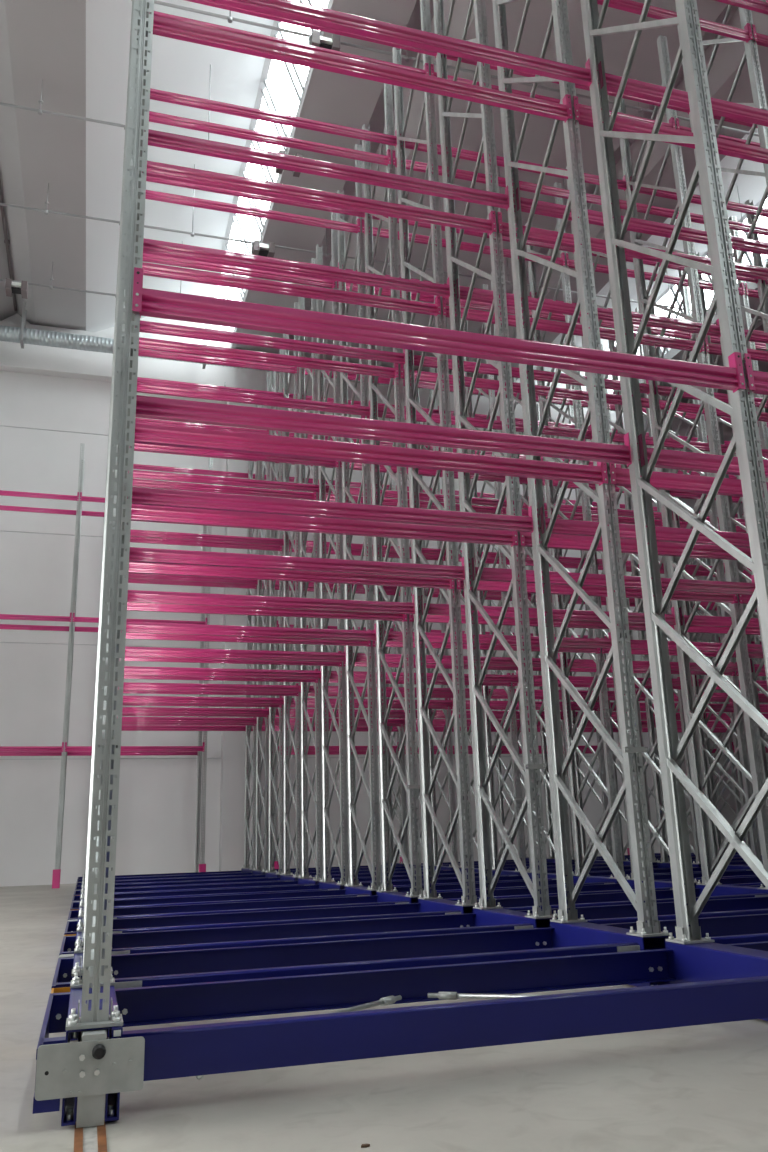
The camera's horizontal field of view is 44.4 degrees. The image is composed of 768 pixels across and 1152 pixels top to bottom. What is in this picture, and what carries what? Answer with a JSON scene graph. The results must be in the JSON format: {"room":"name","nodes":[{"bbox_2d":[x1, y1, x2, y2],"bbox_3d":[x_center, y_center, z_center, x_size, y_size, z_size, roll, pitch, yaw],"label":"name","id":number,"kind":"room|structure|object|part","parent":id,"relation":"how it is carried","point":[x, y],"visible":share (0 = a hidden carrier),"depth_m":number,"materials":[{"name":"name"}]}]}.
{"room":"warehouse","nodes":[
{"label":"warehouse","id":0,"kind":"room"},
{"bbox_2d":[0,0,280,331],"bbox_3d":[-5.248,-10.526,8.825,10.880,1.700,29.000,3,-16,-17],"label":"ceiling","id":1,"kind":"structure","parent":0,"point":[177,66],"depth_m":16.92,"materials":[{"name":"white paint"}]},
{"bbox_2d":[0,180,16,310],"bbox_3d":[-4.423,-9.982,8.769,0.100,0.125,28.700,3,-16,-17],"label":"trim","id":2,"kind":"structure","parent":1,"relation":"attached to","point":[6,241],"depth_m":19.49,"materials":[{"name":"grey metal"}]},
{"bbox_2d":[230,0,337,348],"bbox_3d":[0.385,-9.534,10.328,0.060,0.260,29.000,3,-16,-17],"label":"ceiling","id":3,"kind":"structure","parent":0,"point":[332,3],"depth_m":16.30,"materials":[{"name":"concrete"}]},
{"bbox_2d":[219,0,317,299],"bbox_3d":[0.156,-10.266,10.435,0.550,1.260,29.050,3,-16,-17],"label":"window","id":4,"kind":"structure","parent":3,"relation":"attached to","point":[272,104],"depth_m":17.24,"materials":[{"name":"white glass"}]},
{"bbox_2d":[0,884,767,1151],"bbox_3d":[5.512,3.192,8.568,32.300,0.300,29.400,3,-16,-17],"label":"floor","id":5,"kind":"structure","parent":0,"point":[695,1088],"depth_m":3.06,"materials":[{"name":"concrete"}]},
{"bbox_2d":[74,1033,106,1151],"bbox_3d":[-2.027,2.683,6.433,0.088,0.023,23.600,3,-16,-17],"label":"rail","id":6,"kind":"object","parent":5,"relation":"on","point":[93,1138],"visible":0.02,"depth_m":2.69,"materials":[{"name":"metal"}]},
{"bbox_2d":[0,443,212,888],"bbox_3d":[-7.744,1.577,18.921,8.300,9.030,1.034,3,-16,-17],"label":"rack","id":7,"kind":"object","parent":5,"relation":"on","point":[64,750],"visible":0.78,"depth_m":19.29,"materials":[{"name":"metal"}]},
{"bbox_2d":[361,1144,369,1147],"bbox_3d":[-0.051,1.555,2.565,0.026,0.006,0.014,3,-16,-17],"label":"scrap","id":8,"kind":"object","parent":5,"relation":"on","point":[362,1145],"visible":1,"depth_m":2.56,"materials":[{"name":"brown"}]},
{"bbox_2d":[33,0,767,1127],"bbox_3d":[6.882,-2.268,6.965,17.171,9.304,1.148,3,-16,-17],"label":"rack","id":9,"kind":"object","parent":5,"relation":"on","point":[711,982],"visible":1,"depth_m":4.17,"materials":[{"name":"metal"}]},
{"bbox_3d":[-1.173,1.663,3.351,0.081,0.185,1.057,3,-16,-17],"label":"plate","id":10,"kind":"part","parent":9,"relation":"part of","materials":[{"name":"blue paint"}]},
{"bbox_3d":[-0.886,1.487,2.841,0.312,0.149,0.015,3,-16,-17],"label":"plate","id":11,"kind":"part","parent":9,"relation":"part of","materials":[{"name":"silver metal"}]},
{"bbox_3d":[-1.187,1.628,3.836,0.172,0.070,0.160,3,-16,-17],"label":"plate","id":12,"kind":"part","parent":9,"relation":"part of","materials":[{"name":"silver metal"}]},
{"bbox_3d":[-0.925,1.394,3.008,0.172,0.070,0.160,3,-16,-17],"label":"plate","id":13,"kind":"part","parent":9,"relation":"part of","materials":[{"name":"silver metal"}]},
{"bbox_3d":[-0.374,1.717,3.585,0.032,0.031,1.437,-13,-19,36],"label":"tie rod","id":14,"kind":"part","parent":9,"relation":"part of","materials":[{"name":"metal"}]},
{"bbox_3d":[0.922,1.786,3.976,1.512,0.031,0.032,-6,-16,15],"label":"tie rod","id":15,"kind":"part","parent":9,"relation":"part of","materials":[{"name":"metal"}]},
{"bbox_3d":[1.509,1.771,4.650,0.172,0.070,0.160,3,-16,-17],"label":"plate","id":16,"kind":"part","parent":9,"relation":"part of","materials":[{"name":"silver metal"}]},
{"bbox_2d":[51,0,767,1040],"bbox_3d":[6.529,-1.953,8.079,17.171,9.304,1.262,3,-16,-17],"label":"rack","id":17,"kind":"object","parent":5,"relation":"on","point":[567,935],"visible":0.59,"depth_m":5.81,"materials":[{"name":"metal"}]},
{"bbox_3d":[-1.542,1.994,4.518,0.081,0.185,1.057,3,-16,-17],"label":"plate","id":18,"kind":"part","parent":17,"relation":"part of","materials":[{"name":"blue paint"}]},
{"bbox_3d":[-1.557,1.958,5.003,0.172,0.070,0.160,3,-16,-17],"label":"plate","id":19,"kind":"part","parent":17,"relation":"part of","materials":[{"name":"silver metal"}]},
{"bbox_3d":[-1.294,1.724,4.174,0.172,0.070,0.160,3,-16,-17],"label":"plate","id":20,"kind":"part","parent":17,"relation":"part of","materials":[{"name":"silver metal"}]},
{"bbox_3d":[1.139,2.101,5.816,0.172,0.070,0.160,3,-16,-17],"label":"plate","id":21,"kind":"part","parent":17,"relation":"part of","materials":[{"name":"silver metal"}]},
{"bbox_3d":[1.390,0.958,5.187,0.144,0.030,0.025,3,-16,-17],"label":"splice plate","id":22,"kind":"part","parent":17,"relation":"part of","materials":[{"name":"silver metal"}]},
{"bbox_3d":[1.402,1.867,4.988,0.172,0.070,0.160,3,-16,-17],"label":"plate","id":23,"kind":"part","parent":17,"relation":"part of","materials":[{"name":"silver metal"}]},
{"bbox_2d":[59,0,767,979],"bbox_3d":[6.148,-1.613,9.283,17.171,9.304,1.182,3,-16,-17],"label":"rack","id":24,"kind":"object","parent":5,"relation":"on","point":[491,917],"visible":0.52,"depth_m":7.25,"materials":[{"name":"metal"}]},
{"bbox_3d":[-1.912,2.324,5.684,0.081,0.185,1.057,3,-16,-17],"label":"plate","id":25,"kind":"part","parent":24,"relation":"part of","materials":[{"name":"blue paint"}]},
{"bbox_3d":[-1.926,2.288,6.169,0.172,0.070,0.160,3,-16,-17],"label":"plate","id":26,"kind":"part","parent":24,"relation":"part of","materials":[{"name":"silver metal"}]},
{"bbox_3d":[-1.664,2.054,5.341,0.172,0.070,0.160,3,-16,-17],"label":"plate","id":27,"kind":"part","parent":24,"relation":"part of","materials":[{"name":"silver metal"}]},
{"bbox_3d":[0.770,2.431,6.983,0.172,0.070,0.160,3,-16,-17],"label":"plate","id":28,"kind":"part","parent":24,"relation":"part of","materials":[{"name":"silver metal"}]},
{"bbox_3d":[1.020,1.288,6.354,0.144,0.030,0.025,3,-16,-17],"label":"splice plate","id":29,"kind":"part","parent":24,"relation":"part of","materials":[{"name":"silver metal"}]},
{"bbox_3d":[1.032,2.197,6.154,0.172,0.070,0.160,3,-16,-17],"label":"plate","id":30,"kind":"part","parent":24,"relation":"part of","materials":[{"name":"silver metal"}]},
{"bbox_2d":[64,0,767,935],"bbox_3d":[5.790,-1.293,10.413,17.171,9.304,1.262,3,-16,-17],"label":"rack","id":31,"kind":"object","parent":5,"relation":"on","point":[429,904],"visible":0.55,"depth_m":8.76,"materials":[{"name":"metal"}]},
{"bbox_3d":[-2.281,2.654,6.851,0.081,0.185,1.057,3,-16,-17],"label":"plate","id":32,"kind":"part","parent":31,"relation":"part of","materials":[{"name":"blue paint"}]},
{"bbox_3d":[-2.296,2.618,7.336,0.172,0.070,0.160,3,-16,-17],"label":"plate","id":33,"kind":"part","parent":31,"relation":"part of","materials":[{"name":"silver metal"}]},
{"bbox_3d":[0.401,2.761,8.150,0.172,0.070,0.160,3,-16,-17],"label":"plate","id":34,"kind":"part","parent":31,"relation":"part of","materials":[{"name":"silver metal"}]},
{"bbox_3d":[0.663,2.527,7.321,0.172,0.070,0.160,3,-16,-17],"label":"plate","id":35,"kind":"part","parent":31,"relation":"part of","materials":[{"name":"silver metal"}]},
{"bbox_3d":[3.097,2.904,8.963,0.172,0.070,0.160,3,-16,-17],"label":"plate","id":36,"kind":"part","parent":31,"relation":"part of","materials":[{"name":"silver metal"}]},
{"bbox_2d":[68,31,767,920],"bbox_3d":[5.409,-0.953,11.616,17.171,9.304,1.182,3,-16,-17],"label":"rack","id":37,"kind":"object","parent":5,"relation":"on","point":[386,895],"visible":0.41,"depth_m":9.90,"materials":[{"name":"metal"}]},
{"bbox_3d":[-2.651,2.984,8.018,0.081,0.185,1.057,3,-16,-17],"label":"plate","id":38,"kind":"part","parent":37,"relation":"part of","materials":[{"name":"blue paint"}]},
{"bbox_3d":[0.031,3.091,9.316,0.172,0.070,0.160,3,-16,-17],"label":"plate","id":39,"kind":"part","parent":37,"relation":"part of","materials":[{"name":"silver metal"}]},
{"bbox_3d":[0.281,1.948,8.687,0.144,0.030,0.025,3,-16,-17],"label":"splice plate","id":40,"kind":"part","parent":37,"relation":"part of","materials":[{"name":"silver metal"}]},
{"bbox_3d":[0.293,2.857,8.488,0.172,0.070,0.160,3,-16,-17],"label":"plate","id":41,"kind":"part","parent":37,"relation":"part of","materials":[{"name":"silver metal"}]},
{"bbox_3d":[2.727,3.235,10.130,0.172,0.070,0.160,3,-16,-17],"label":"plate","id":42,"kind":"part","parent":37,"relation":"part of","materials":[{"name":"silver metal"}]},
{"bbox_2d":[70,104,767,909],"bbox_3d":[5.051,-0.633,12.746,17.171,9.304,1.262,3,-16,-17],"label":"rack","id":43,"kind":"object","parent":5,"relation":"on","point":[352,888],"visible":0.29,"depth_m":11.15,"materials":[{"name":"metal"}]},
{"bbox_3d":[-3.021,3.314,9.184,0.081,0.185,1.057,3,-16,-17],"label":"plate","id":44,"kind":"part","parent":43,"relation":"part of","materials":[{"name":"blue paint"}]},
{"bbox_3d":[-0.339,3.422,10.483,0.172,0.070,0.160,3,-16,-17],"label":"plate","id":45,"kind":"part","parent":43,"relation":"part of","materials":[{"name":"silver metal"}]},
{"bbox_3d":[-0.076,3.187,9.655,0.172,0.070,0.160,3,-16,-17],"label":"plate","id":46,"kind":"part","parent":43,"relation":"part of","materials":[{"name":"silver metal"}]},
{"bbox_2d":[72,196,767,901],"bbox_3d":[4.670,-0.292,13.950,17.171,9.304,1.182,3,-16,-17],"label":"rack","id":47,"kind":"object","parent":5,"relation":"on","point":[326,883],"visible":0.3,"depth_m":12.49,"materials":[{"name":"metal"}]},
{"bbox_3d":[-3.390,3.644,10.351,0.081,0.185,1.057,3,-16,-17],"label":"plate","id":48,"kind":"part","parent":47,"relation":"part of","materials":[{"name":"blue paint"}]},
{"bbox_3d":[-0.708,3.752,11.649,0.172,0.070,0.160,3,-16,-17],"label":"plate","id":49,"kind":"part","parent":47,"relation":"part of","materials":[{"name":"silver metal"}]},
{"bbox_2d":[74,251,767,895],"bbox_3d":[4.312,0.027,15.079,17.171,9.304,1.262,3,-16,-17],"label":"rack","id":50,"kind":"object","parent":5,"relation":"on","point":[303,689],"visible":0.3,"depth_m":13.48,"materials":[{"name":"metal"}]},
{"bbox_3d":[-3.760,3.974,11.518,0.081,0.185,1.057,3,-16,-17],"label":"plate","id":51,"kind":"part","parent":50,"relation":"part of","materials":[{"name":"blue paint"}]},
{"bbox_3d":[-1.077,4.082,12.816,0.172,0.070,0.160,3,-16,-17],"label":"plate","id":52,"kind":"part","parent":50,"relation":"part of","materials":[{"name":"silver metal"}]},
{"bbox_3d":[4.315,4.368,14.443,0.172,0.070,0.160,3,-16,-17],"label":"plate","id":53,"kind":"part","parent":50,"relation":"part of","materials":[{"name":"silver metal"}]},
{"bbox_2d":[75,302,767,889],"bbox_3d":[3.931,0.368,16.283,17.171,9.304,1.182,3,-16,-17],"label":"rack","id":54,"kind":"object","parent":5,"relation":"on","point":[285,542],"visible":0.19,"depth_m":14.93,"materials":[{"name":"metal"}]},
{"bbox_2d":[76,324,767,885],"bbox_3d":[3.573,0.688,17.413,17.171,9.304,1.262,3,-16,-17],"label":"rack","id":55,"kind":"object","parent":5,"relation":"on","point":[447,712],"visible":0.21,"depth_m":16.04,"materials":[{"name":"metal"}]},
{"bbox_2d":[77,373,767,882],"bbox_3d":[3.192,1.028,18.616,17.171,9.304,1.182,3,-16,-17],"label":"rack","id":56,"kind":"object","parent":5,"relation":"on","point":[184,718],"visible":0.12,"depth_m":17.21,"materials":[{"name":"metal"}]},
{"bbox_2d":[77,405,767,879],"bbox_3d":[2.834,1.348,19.746,17.171,9.304,1.262,3,-16,-17],"label":"rack","id":57,"kind":"object","parent":5,"relation":"on","point":[400,728],"visible":0.13,"depth_m":18.27,"materials":[{"name":"metal"}]},
{"bbox_2d":[266,463,629,868],"bbox_3d":[1.454,2.065,21.696,8.300,9.030,1.034,3,-16,-17],"label":"rack","id":58,"kind":"object","parent":5,"relation":"on","point":[333,750],"visible":0.1,"depth_m":21.02,"materials":[{"name":"metal"}]},
{"bbox_2d":[693,504,767,844],"bbox_3d":[10.844,2.563,24.529,5.580,9.030,1.034,3,-16,-17],"label":"rack","id":59,"kind":"object","parent":5,"relation":"on","point":[717,638],"visible":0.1,"depth_m":23.04,"materials":[{"name":"metal"}]},
{"bbox_2d":[0,273,767,886],"bbox_3d":[1.094,-0.530,23.867,32.300,15.200,0.200,3,-16,-17],"label":"wall","id":60,"kind":"structure","parent":0,"point":[45,420],"depth_m":21.01,"materials":[{"name":"white paint"}]},
{"bbox_2d":[219,402,263,870],"bbox_3d":[-3.264,0.975,21.735,0.850,11.420,0.400,3,-16,-17],"label":"column","id":61,"kind":"structure","parent":60,"relation":"attached to","point":[232,781],"depth_m":20.61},
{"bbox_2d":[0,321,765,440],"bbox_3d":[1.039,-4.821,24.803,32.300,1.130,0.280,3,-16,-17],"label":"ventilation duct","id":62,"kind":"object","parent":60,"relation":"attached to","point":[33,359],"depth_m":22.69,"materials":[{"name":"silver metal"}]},
{"bbox_2d":[646,445,698,852],"bbox_3d":[7.369,1.539,24.943,0.850,11.420,0.400,3,-16,-17],"label":"trim","id":63,"kind":"structure","parent":60,"relation":"attached to","point":[683,766],"depth_m":23.84,"materials":[{"name":"grey metal"}]},
{"bbox_2d":[233,0,767,382],"bbox_3d":[5.518,-9.955,12.073,10.720,1.700,29.000,3,-16,-17],"label":"ceiling","id":64,"kind":"structure","parent":0,"point":[334,98],"depth_m":16.59,"materials":[{"name":"concrete"}]},
{"bbox_2d":[639,282,757,382],"bbox_3d":[11.075,-8.967,13.553,0.060,0.260,29.000,3,-16,-17],"label":"ceiling","id":65,"kind":"structure","parent":0,"point":[672,353],"depth_m":24.38,"materials":[{"name":"concrete"}]},
{"bbox_2d":[636,220,765,354],"bbox_3d":[10.846,-9.699,13.661,0.550,1.260,29.050,3,-16,-17],"label":"window","id":66,"kind":"structure","parent":65,"relation":"attached to","point":[747,254],"depth_m":22.75,"materials":[{"name":"white glass"}]},
{"bbox_2d":[640,258,767,412],"bbox_3d":[16.827,-8.797,15.327,11.980,0.540,29.000,3,-16,-17],"label":"ceiling","id":67,"kind":"structure","parent":0,"point":[754,302],"depth_m":24.68,"materials":[{"name":"concrete"}]},
{"bbox_2d":[0,241,563,344],"bbox_3d":[1.823,-6.540,22.506,30.300,2.130,0.070,3,-16,-17],"label":"ceiling pipe","id":68,"kind":"object","parent":67,"relation":"hanging from","point":[51,287],"visible":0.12,"depth_m":19.71,"materials":[{"name":"grey metal"}]},
{"bbox_2d":[5,278,27,298],"bbox_3d":[-7.572,-5.946,19.363,0.440,0.280,0.320,3,-16,-17],"label":"ceiling lamp","id":69,"kind":"object","parent":68,"relation":"hanging from","point":[16,287],"visible":1,"depth_m":19.27,"materials":[{"name":"grey"}]},
{"bbox_3d":[-6.943,-6.295,19.661,0.065,0.655,0.065,11,-20,-38],"label":"hanger rod","id":70,"kind":"part","parent":68,"relation":"part of","materials":[{"name":"grey metal"}]},
{"bbox_2d":[0,64,744,237],"bbox_3d":[3.316,-7.874,17.794,30.300,2.130,0.070,3,-16,-17],"label":"ceiling pipe","id":71,"kind":"object","parent":67,"relation":"hanging from","point":[39,111],"visible":0.28,"depth_m":15.06,"materials":[{"name":"grey metal"}]},
{"bbox_3d":[-5.450,-7.629,14.948,0.065,0.655,0.065,-3,-15,5],"label":"hanger rod","id":72,"kind":"part","parent":71,"relation":"part of","materials":[{"name":"grey metal"}]},
{"bbox_3d":[-2.940,-7.954,15.835,0.065,1.607,0.065,11,-20,-38],"label":"hanger rod","id":73,"kind":"part","parent":71,"relation":"part of","materials":[{"name":"grey metal"}]},
{"bbox_3d":[-1.685,-8.139,16.285,0.065,2.130,0.065,-3,-15,5],"label":"hanger rod","id":74,"kind":"part","parent":71,"relation":"part of","materials":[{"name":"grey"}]},
{"bbox_2d":[275,150,302,176],"bbox_3d":[-1.624,-7.043,15.994,0.440,0.280,0.320,3,-16,-17],"label":"ceiling lamp","id":75,"kind":"object","parent":71,"relation":"hanging from","point":[277,170],"visible":0.19,"depth_m":16.01,"materials":[{"name":"grey metal"}]},
{"bbox_2d":[0,301,758,427],"bbox_3d":[1.279,-5.165,24.042,32.185,0.980,0.380,3,-16,-17],"label":"spiral duct","id":76,"kind":"object","parent":67,"relation":"hanging from","point":[23,335],"visible":0.17,"depth_m":21.27,"materials":[{"name":"grey"}]},
{"bbox_2d":[0,164,762,321],"bbox_3d":[2.566,-7.204,20.159,30.300,2.130,0.070,3,-16,-17],"label":"ceiling pipe","id":77,"kind":"object","parent":67,"relation":"hanging from","point":[46,211],"visible":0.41,"depth_m":18.24,"materials":[{"name":"grey metal"}]},
{"bbox_3d":[-6.200,-6.959,17.314,0.065,0.655,0.065,11,-20,-38],"label":"hanger rod","id":78,"kind":"part","parent":77,"relation":"part of","materials":[{"name":"grey metal"}]},
{"bbox_3d":[-3.689,-7.284,18.201,0.065,1.607,0.065,-3,-15,5],"label":"hanger rod","id":79,"kind":"part","parent":77,"relation":"part of","materials":[{"name":"grey metal"}]},
{"bbox_3d":[-2.434,-7.470,18.651,0.065,2.130,0.065,-3,-15,5],"label":"hanger rod","id":80,"kind":"part","parent":77,"relation":"part of","materials":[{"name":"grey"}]},
{"bbox_2d":[251,240,274,257],"bbox_3d":[-2.373,-6.374,18.360,0.440,0.280,0.320,3,-16,-17],"label":"ceiling lamp","id":81,"kind":"object","parent":77,"relation":"hanging from","point":[257,248],"visible":0.9,"depth_m":18.26,"materials":[{"name":"grey"}]},
{"bbox_3d":[-1.151,-6.691,18.837,0.065,0.655,0.065,-3,-15,5],"label":"hanger rod","id":82,"kind":"part","parent":77,"relation":"part of","materials":[{"name":"grey metal"}]},
{"bbox_3d":[2.635,-6.491,19.979,0.065,0.655,0.065,11,-20,-38],"label":"hanger rod","id":83,"kind":"part","parent":77,"relation":"part of","materials":[{"name":"grey metal"}]},
{"bbox_2d":[131,0,758,136],"bbox_3d":[4.056,-8.535,15.456,30.300,2.130,0.070,3,-16,-17],"label":"beam","id":84,"kind":"structure","parent":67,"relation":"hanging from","point":[230,19],"depth_m":13.90,"materials":[{"name":"grey"}]},
{"bbox_3d":[-2.199,-8.615,13.498,0.065,1.607,0.065,-3,-15,5],"label":"hanger rod","id":85,"kind":"part","parent":84,"relation":"part of","materials":[{"name":"grey metal"}]},
{"bbox_2d":[308,30,339,50],"bbox_3d":[-0.884,-7.705,13.656,0.440,0.280,0.320,3,-16,-17],"label":"ceiling lamp","id":86,"kind":"object","parent":84,"relation":"hanging from","point":[333,43],"visible":0.61,"depth_m":13.54,"materials":[{"name":"grey metal"}]},
{"bbox_3d":[0.339,-8.022,14.133,0.065,0.655,0.065,-3,-15,5],"label":"hanger rod","id":87,"kind":"part","parent":84,"relation":"part of","materials":[{"name":"grey metal"}]}
]}

